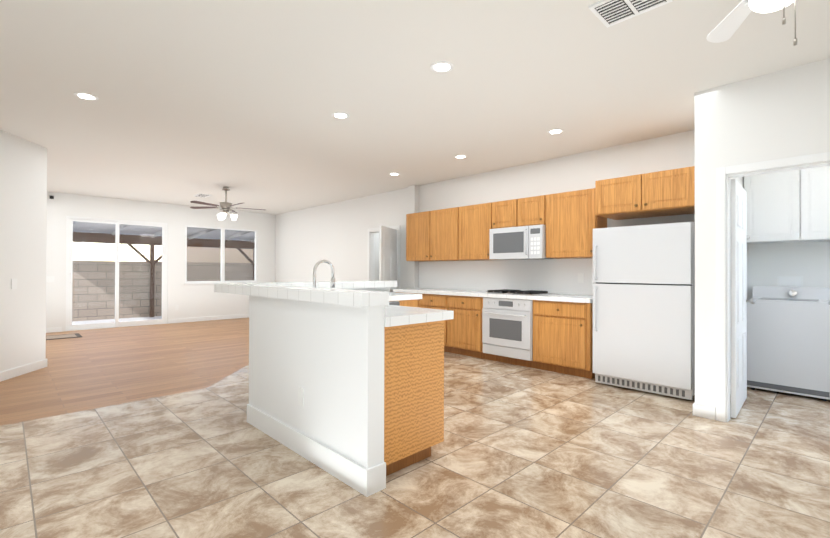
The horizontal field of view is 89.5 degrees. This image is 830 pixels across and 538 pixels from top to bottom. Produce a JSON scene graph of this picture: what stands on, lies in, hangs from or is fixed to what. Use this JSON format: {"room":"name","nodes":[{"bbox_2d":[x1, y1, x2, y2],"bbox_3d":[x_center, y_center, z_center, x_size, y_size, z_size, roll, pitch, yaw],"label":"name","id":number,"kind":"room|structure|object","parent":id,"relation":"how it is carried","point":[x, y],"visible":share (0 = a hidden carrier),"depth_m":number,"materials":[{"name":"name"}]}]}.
{"room":"kitchen","nodes":[
{"label":"kitchen","id":0,"kind":"room"},
{"bbox_2d":[0,130,46,371],"bbox_3d":[-4.521,-0.153,3.580,0.160,2.800,3.600,0,0,-9],"label":"wall","id":1,"kind":"structure","parent":0,"point":[23,201],"depth_m":4.98,"materials":[{"name":"white paint"}]},
{"bbox_2d":[11,279,16,288],"bbox_3d":[-4.640,0.173,4.846,0.007,0.120,0.080,0,0,-9],"label":"light switch","id":2,"kind":"object","parent":1,"relation":"attached to","point":[13,283],"visible":1,"depth_m":4.84,"materials":[{"name":"white plastic"}]},
{"bbox_2d":[0,359,46,381],"bbox_3d":[-4.473,1.195,3.627,2.098,0.105,3.047,0,0,-44],"label":"baseboard","id":3,"kind":"structure","parent":1,"relation":"attached to","point":[20,370],"depth_m":4.96,"materials":[{"name":"white"}]},
{"bbox_2d":[0,318,248,425],"bbox_3d":[-4.032,1.267,7.162,8.700,0.001,6.490,0,0,-44],"label":"floor","id":4,"kind":"structure","parent":0,"point":[89,369],"depth_m":5.37,"materials":[{"name":"brown wood"}]},
{"bbox_2d":[46,333,81,339],"bbox_3d":[-6.668,1.257,7.708,0.800,0.010,0.600,0,0,-44],"label":"doormat","id":5,"kind":"object","parent":4,"relation":"on","point":[62,336],"visible":0.64,"depth_m":7.77,"materials":[{"name":"grey"}]},
{"bbox_2d":[46,191,275,331],"bbox_3d":[-6.241,-0.127,9.426,8.700,2.800,0.150,0,0,-44],"label":"wall","id":6,"kind":"structure","parent":0,"point":[197,300],"depth_m":9.86,"materials":[{"name":"white paint"}]},
{"bbox_2d":[46,276,53,281],"bbox_3d":[-7.250,0.204,8.324,0.120,0.120,0.007,0,0,-44],"label":"light switch","id":7,"kind":"object","parent":6,"relation":"attached to","point":[49,278],"visible":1,"depth_m":8.32,"materials":[{"name":"white plastic"}]},
{"bbox_2d":[66,216,167,330],"bbox_3d":[-6.470,0.096,9.180,1.854,2.350,0.177,0,0,-44],"label":"sliding glass door","id":8,"kind":"structure","parent":6,"relation":"attached to","point":[70,220],"depth_m":9.11,"materials":[{"name":"white"}]},
{"bbox_2d":[184,225,258,283],"bbox_3d":[-4.902,-0.342,10.690,1.820,1.430,0.140,0,0,-44],"label":"window","id":9,"kind":"structure","parent":6,"relation":"in","point":[222,253],"depth_m":10.67,"materials":[{"name":"white"}]},
{"bbox_2d":[275,185,418,288],"bbox_3d":[-1.904,-0.113,9.638,0.210,2.800,5.620,0,0,-44],"label":"wall","id":10,"kind":"structure","parent":0,"point":[334,234],"depth_m":9.38,"materials":[{"name":"white paint"}]},
{"bbox_2d":[367,225,399,288],"bbox_3d":[-0.590,0.226,8.349,0.136,2.115,0.990,0,0,-44],"label":"door frame","id":11,"kind":"structure","parent":10,"relation":"attached to","point":[371,257],"depth_m":8.62,"materials":[{"name":"white wood"}]},
{"bbox_2d":[379,225,396,292],"bbox_3d":[-0.470,0.258,7.604,0.722,2.020,0.441,0,0,-44],"label":"door leaf","id":12,"kind":"structure","parent":10,"relation":"in","point":[387,253],"depth_m":7.56,"materials":[{"name":"white wood"}]},
{"bbox_2d":[375,232,378,280],"bbox_3d":[-0.927,-0.112,9.420,0.880,2.800,0.100,0,0,-44],"label":"wall","id":13,"kind":"structure","parent":0,"point":[377,256],"depth_m":9.43,"materials":[{"name":"white paint"}]},
{"bbox_2d":[0,352,829,537],"bbox_3d":[0.085,1.257,2.965,8.700,0.001,7.270,0,0,-44],"label":"floor","id":14,"kind":"structure","parent":0,"point":[519,451],"depth_m":2.58,"materials":[{"name":"tile"}]},
{"bbox_2d":[221,284,453,496],"bbox_3d":[-0.323,0.738,3.787,1.996,1.045,2.206,0,0,-44],"label":"kitchen island","id":15,"kind":"object","parent":14,"relation":"on","point":[346,382],"depth_m":2.63,"materials":[{"name":"white paint"}]},
{"bbox_2d":[214,284,389,307],"bbox_3d":[-1.005,0.171,3.150,0.199,0.077,2.242,0,0,-44],"label":"island countertop","id":16,"kind":"structure","parent":15,"relation":"on","point":[352,297],"depth_m":2.70,"materials":[{"name":"white tile"}]},
{"bbox_2d":[313,260,334,287],"bbox_3d":[-0.701,0.100,3.298,0.214,0.351,0.132,0,0,-44],"label":"faucet","id":17,"kind":"object","parent":15,"relation":"on","point":[329,263],"visible":0.77,"depth_m":3.33,"materials":[{"name":"silver metal"}]},
{"bbox_2d":[282,280,396,287],"bbox_3d":[-0.969,0.179,4.601,1.885,0.077,0.220,0,0,-44],"label":"island countertop","id":18,"kind":"structure","parent":15,"relation":"on","point":[338,284],"depth_m":4.69,"materials":[{"name":"white tile"}]},
{"bbox_2d":[420,294,452,352],"bbox_3d":[0.484,0.838,6.767,0.605,0.880,0.748,0,0,-44],"label":"base cabinet","id":19,"kind":"object","parent":14,"relation":"on","point":[432,301],"depth_m":6.40,"materials":[{"name":"brown wood"}]},
{"bbox_2d":[452,296,495,359],"bbox_3d":[0.901,0.837,6.341,0.605,0.880,0.741,0,0,-44],"label":"base cabinet","id":20,"kind":"object","parent":14,"relation":"on","point":[467,321],"depth_m":6.06,"materials":[{"name":"brown wood"}]},
{"bbox_2d":[482,297,532,360],"bbox_3d":[1.295,0.785,5.672,0.366,0.776,0.760,0,0,-44],"label":"oven","id":21,"kind":"object","parent":20,"relation":"in","point":[507,327],"visible":0.94,"depth_m":5.55,"materials":[{"name":"white metal"}]},
{"bbox_2d":[496,355,527,363],"bbox_3d":[1.539,0.837,5.911,0.297,0.880,0.766,0,0,-44],"label":"base cabinet","id":22,"kind":"object","parent":14,"relation":"on","point":[518,361],"depth_m":5.61,"materials":[{"name":"brown wood"}]},
{"bbox_2d":[528,300,594,378],"bbox_3d":[1.955,0.835,5.267,0.605,0.880,0.737,0,0,-44],"label":"base cabinet","id":23,"kind":"object","parent":14,"relation":"on","point":[563,337],"depth_m":5.02,"materials":[{"name":"brown wood"}]},
{"bbox_2d":[393,258,594,302],"bbox_3d":[1.033,0.129,6.194,0.632,0.533,3.390,0,0,-44],"label":"countertop","id":24,"kind":"structure","parent":23,"relation":"on","point":[557,279],"depth_m":6.13,"materials":[{"name":"tile"}]},
{"bbox_2d":[485,289,550,294],"bbox_3d":[1.413,0.319,5.789,0.480,0.041,0.740,0,0,-44],"label":"cooktop","id":25,"kind":"object","parent":24,"relation":"in","point":[518,292],"visible":1,"depth_m":5.63,"materials":[{"name":"black metal"}]},
{"bbox_2d":[578,273,582,282],"bbox_3d":[2.163,0.117,5.467,0.006,0.120,0.070,0,0,-44],"label":"outlet","id":26,"kind":"object","parent":24,"relation":"attached to","point":[580,277],"visible":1,"depth_m":5.46,"materials":[{"name":"white plastic"}]},
{"bbox_2d":[593,222,694,399],"bbox_3d":[2.526,0.413,4.520,0.806,1.720,0.930,0,0,-44],"label":"refrigerator","id":27,"kind":"object","parent":14,"relation":"on","point":[644,309],"visible":0.98,"depth_m":4.22,"materials":[{"name":"white metal"}]},
{"bbox_2d":[747,286,829,400],"bbox_3d":[3.982,0.736,4.456,0.714,1.080,0.660,0,0,-44],"label":"washer","id":28,"kind":"object","parent":14,"relation":"on","point":[788,339],"visible":1,"depth_m":4.22,"materials":[{"name":"white metal"}]},
{"bbox_2d":[0,0,829,214],"bbox_3d":[-1.828,-1.598,4.939,8.700,0.120,12.760,0,0,-44],"label":"ceiling","id":29,"kind":"structure","parent":0,"point":[243,100],"depth_m":3.50,"materials":[{"name":"white paint"}]},
{"bbox_2d":[74,92,98,99],"bbox_3d":[-2.941,-1.545,3.747,0.176,0.006,0.176,0,0,-44],"label":"recessed light","id":30,"kind":"object","parent":29,"relation":"in","point":[84,95],"visible":1,"depth_m":3.74,"materials":[{"name":"white"}]},
{"bbox_2d":[193,193,211,197],"bbox_3d":[-4.405,-1.518,8.673,0.250,0.014,0.400,0,0,-44],"label":"ceiling vent","id":31,"kind":"object","parent":29,"relation":"in","point":[202,195],"visible":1,"depth_m":8.62,"materials":[{"name":"white metal"}]},
{"bbox_2d":[190,187,264,219],"bbox_3d":[-3.479,-1.223,7.769,1.360,0.610,1.311,0,0,-44],"label":"room ceiling fan","id":32,"kind":"object","parent":29,"relation":"hanging from","point":[226,207],"visible":1,"depth_m":7.75,"materials":[{"name":"silver metal"}]},
{"bbox_2d":[332,112,348,118],"bbox_3d":[-0.744,-1.536,4.188,0.176,0.006,0.176,0,0,-44],"label":"recessed light","id":33,"kind":"object","parent":29,"relation":"in","point":[341,115],"visible":1,"depth_m":4.18,"materials":[{"name":"white"}]},
{"bbox_2d":[430,61,452,72],"bbox_3d":[0.205,-1.538,3.190,0.176,0.006,0.176,0,0,-44],"label":"recessed light","id":34,"kind":"object","parent":29,"relation":"in","point":[441,66],"visible":1,"depth_m":3.18,"materials":[{"name":"white"}]},
{"bbox_2d":[454,155,466,158],"bbox_3d":[0.619,-1.524,5.682,0.176,0.006,0.176,0,0,-44],"label":"recessed light","id":35,"kind":"object","parent":29,"relation":"in","point":[460,156],"visible":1,"depth_m":5.66,"materials":[{"name":"white"}]},
{"bbox_2d":[547,129,563,133],"bbox_3d":[1.561,-1.526,4.649,0.176,0.006,0.176,0,0,-44],"label":"recessed light","id":36,"kind":"object","parent":29,"relation":"in","point":[554,131],"visible":1,"depth_m":4.64,"materials":[{"name":"white"}]},
{"bbox_2d":[588,0,672,27],"bbox_3d":[1.246,-1.534,2.425,0.280,0.016,0.365,0,0,-44],"label":"ceiling vent","id":37,"kind":"object","parent":29,"relation":"in","point":[608,13],"visible":0.96,"depth_m":2.46,"materials":[{"name":"white metal"}]},
{"bbox_2d":[641,0,796,45],"bbox_3d":[1.518,-1.236,1.762,0.799,0.619,0.799,0,0,-32],"label":"kitchen ceiling fan","id":38,"kind":"object","parent":29,"relation":"hanging from","point":[727,26],"visible":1,"depth_m":2.01,"materials":[{"name":"white"}]},
{"bbox_2d":[419,130,694,261],"bbox_3d":[1.700,-0.122,6.078,0.150,2.800,4.510,0,0,-44],"label":"wall","id":39,"kind":"structure","parent":0,"point":[579,171],"depth_m":5.58,"materials":[{"name":"white paint"}]},
{"bbox_2d":[406,207,461,260],"bbox_3d":[0.400,-0.555,7.053,0.341,0.830,1.261,0,0,-44],"label":"upper cabinet","id":40,"kind":"object","parent":39,"relation":"attached to","point":[433,235],"depth_m":6.89,"materials":[{"name":"brown wood"}]},
{"bbox_2d":[462,203,497,259],"bbox_3d":[0.990,-0.557,6.452,0.341,0.830,0.695,0,0,-44],"label":"upper cabinet","id":41,"kind":"object","parent":39,"relation":"attached to","point":[476,228],"depth_m":6.28,"materials":[{"name":"brown wood"}]},
{"bbox_2d":[490,198,521,228],"bbox_3d":[1.407,-0.778,6.028,0.341,0.390,0.486,0,0,-44],"label":"upper cabinet","id":42,"kind":"object","parent":39,"relation":"attached to","point":[507,213],"depth_m":5.91,"materials":[{"name":"brown wood"}]},
{"bbox_2d":[489,225,555,259],"bbox_3d":[1.483,-0.358,5.856,0.434,0.440,0.829,0,0,-44],"label":"microwave","id":43,"kind":"object","parent":42,"relation":"attached to","point":[519,243],"visible":0.98,"depth_m":5.68,"materials":[{"name":"white"}]},
{"bbox_2d":[522,195,545,225],"bbox_3d":[1.652,-0.778,5.778,0.341,0.390,0.487,0,0,-44],"label":"upper cabinet","id":44,"kind":"object","parent":39,"relation":"attached to","point":[533,208],"depth_m":5.60,"materials":[{"name":"brown wood"}]},
{"bbox_2d":[542,188,606,258],"bbox_3d":[2.056,-0.559,5.365,0.341,0.830,0.660,0,0,-44],"label":"upper cabinet","id":45,"kind":"object","parent":39,"relation":"attached to","point":[571,220],"depth_m":5.23,"materials":[{"name":"brown wood"}]},
{"bbox_2d":[595,166,694,219],"bbox_3d":[2.586,-0.802,4.593,0.667,0.390,0.975,0,0,-44],"label":"upper cabinet","id":46,"kind":"object","parent":39,"relation":"attached to","point":[671,192],"visible":0.92,"depth_m":4.38,"materials":[{"name":"brown wood"}]},
{"bbox_2d":[730,177,747,393],"bbox_3d":[3.296,-0.126,4.415,2.100,2.800,0.100,0,0,-44],"label":"wall","id":47,"kind":"structure","parent":0,"point":[740,180],"depth_m":4.26,"materials":[{"name":"white paint"}]},
{"bbox_2d":[695,58,829,407],"bbox_3d":[3.333,-0.134,2.792,0.120,2.800,2.470,0,0,-44],"label":"wall","id":48,"kind":"structure","parent":0,"point":[782,114],"depth_m":3.43,"materials":[{"name":"white paint"}]},
{"bbox_2d":[730,178,754,417],"bbox_3d":[2.957,0.248,3.837,0.801,2.020,0.180,0,0,-44],"label":"door leaf","id":49,"kind":"structure","parent":48,"relation":"in","point":[738,205],"depth_m":3.62,"materials":[{"name":"white wood"}]},
{"bbox_2d":[716,152,829,421],"bbox_3d":[2.913,0.209,3.206,0.136,2.115,0.980,0,0,-44],"label":"door frame","id":50,"kind":"structure","parent":48,"relation":"attached to","point":[722,296],"depth_m":3.47,"materials":[{"name":"white wood"}]},
{"bbox_2d":[747,241,829,298],"bbox_3d":[4.868,-0.122,4.227,0.120,2.800,2.370,0,0,-44],"label":"wall","id":51,"kind":"structure","parent":0,"point":[769,263],"depth_m":4.77,"materials":[{"name":"white paint"}]},
{"bbox_2d":[744,168,811,243],"bbox_3d":[4.068,-0.757,4.716,0.340,0.910,0.543,0,0,-44],"label":"upper cabinet","id":52,"kind":"object","parent":51,"relation":"attached to","point":[788,206],"depth_m":4.57,"materials":[{"name":"white wood"}]},
{"bbox_2d":[777,276,802,286],"bbox_3d":[4.253,0.139,4.751,0.015,0.120,0.220,0,0,-44],"label":"box","id":53,"kind":"object","parent":51,"relation":"attached to","point":[792,281],"visible":1,"depth_m":4.73,"materials":[{"name":"white"}]},
{"bbox_2d":[812,166,829,241],"bbox_3d":[4.547,-0.758,4.227,0.340,0.910,1.078,0,0,-44],"label":"upper cabinet","id":54,"kind":"object","parent":51,"relation":"attached to","point":[820,175],"depth_m":4.34,"materials":[{"name":"white wood"}]},
{"label":"outside","id":55,"kind":"structure","parent":0,"visible":0},
{"bbox_2d":[72,316,161,324],"bbox_3d":[-14.363,1.505,29.476,50.000,0.100,39.840,0,0,-44],"label":"ground","id":56,"kind":"structure","parent":55,"point":[113,320],"depth_m":11.20,"materials":[{"name":"grey concrete"}]},
{"bbox_2d":[72,260,252,321],"bbox_3d":[-8.224,0.579,11.800,22.000,1.600,0.200,0,0,-44],"label":"fence","id":57,"kind":"object","parent":56,"relation":"on","point":[143,282],"depth_m":11.76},
{"bbox_2d":[73,221,254,316],"bbox_3d":[-6.250,0.084,11.649,8.598,2.600,2.999,0,0,-44],"label":"pergola","id":58,"kind":"object","parent":56,"relation":"on","point":[128,241],"depth_m":11.87,"materials":[{"name":"brown wood"}]},
{"bbox_2d":[187,247,252,262],"bbox_3d":[-9.783,-0.130,43.386,28.000,3.345,2.872,0,0,-44],"label":"neighbouring house","id":59,"kind":"structure","parent":56,"relation":"on","point":[206,254],"depth_m":35.86,"materials":[{"name":"white paint"}]},
{"bbox_3d":[-4.981,-0.164,1.844,0.120,2.800,12.760,0,0,-44],"label":"wall","id":60,"kind":"structure","parent":0,"visible":0},
{"bbox_2d":[46,327,61,332],"bbox_3d":[-8.208,1.206,7.379,3.040,0.100,0.014,0,0,-44],"label":"baseboard","id":61,"kind":"structure","parent":60,"relation":"attached to","point":[53,329],"depth_m":8.35,"materials":[{"name":"white wood"}]},
{"bbox_2d":[168,314,248,323],"bbox_3d":[-4.830,1.233,10.690,2.620,0.100,0.017,0,0,-44],"label":"baseboard","id":62,"kind":"structure","parent":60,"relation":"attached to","point":[181,320],"depth_m":10.38,"materials":[{"name":"white wood"}]}
]}

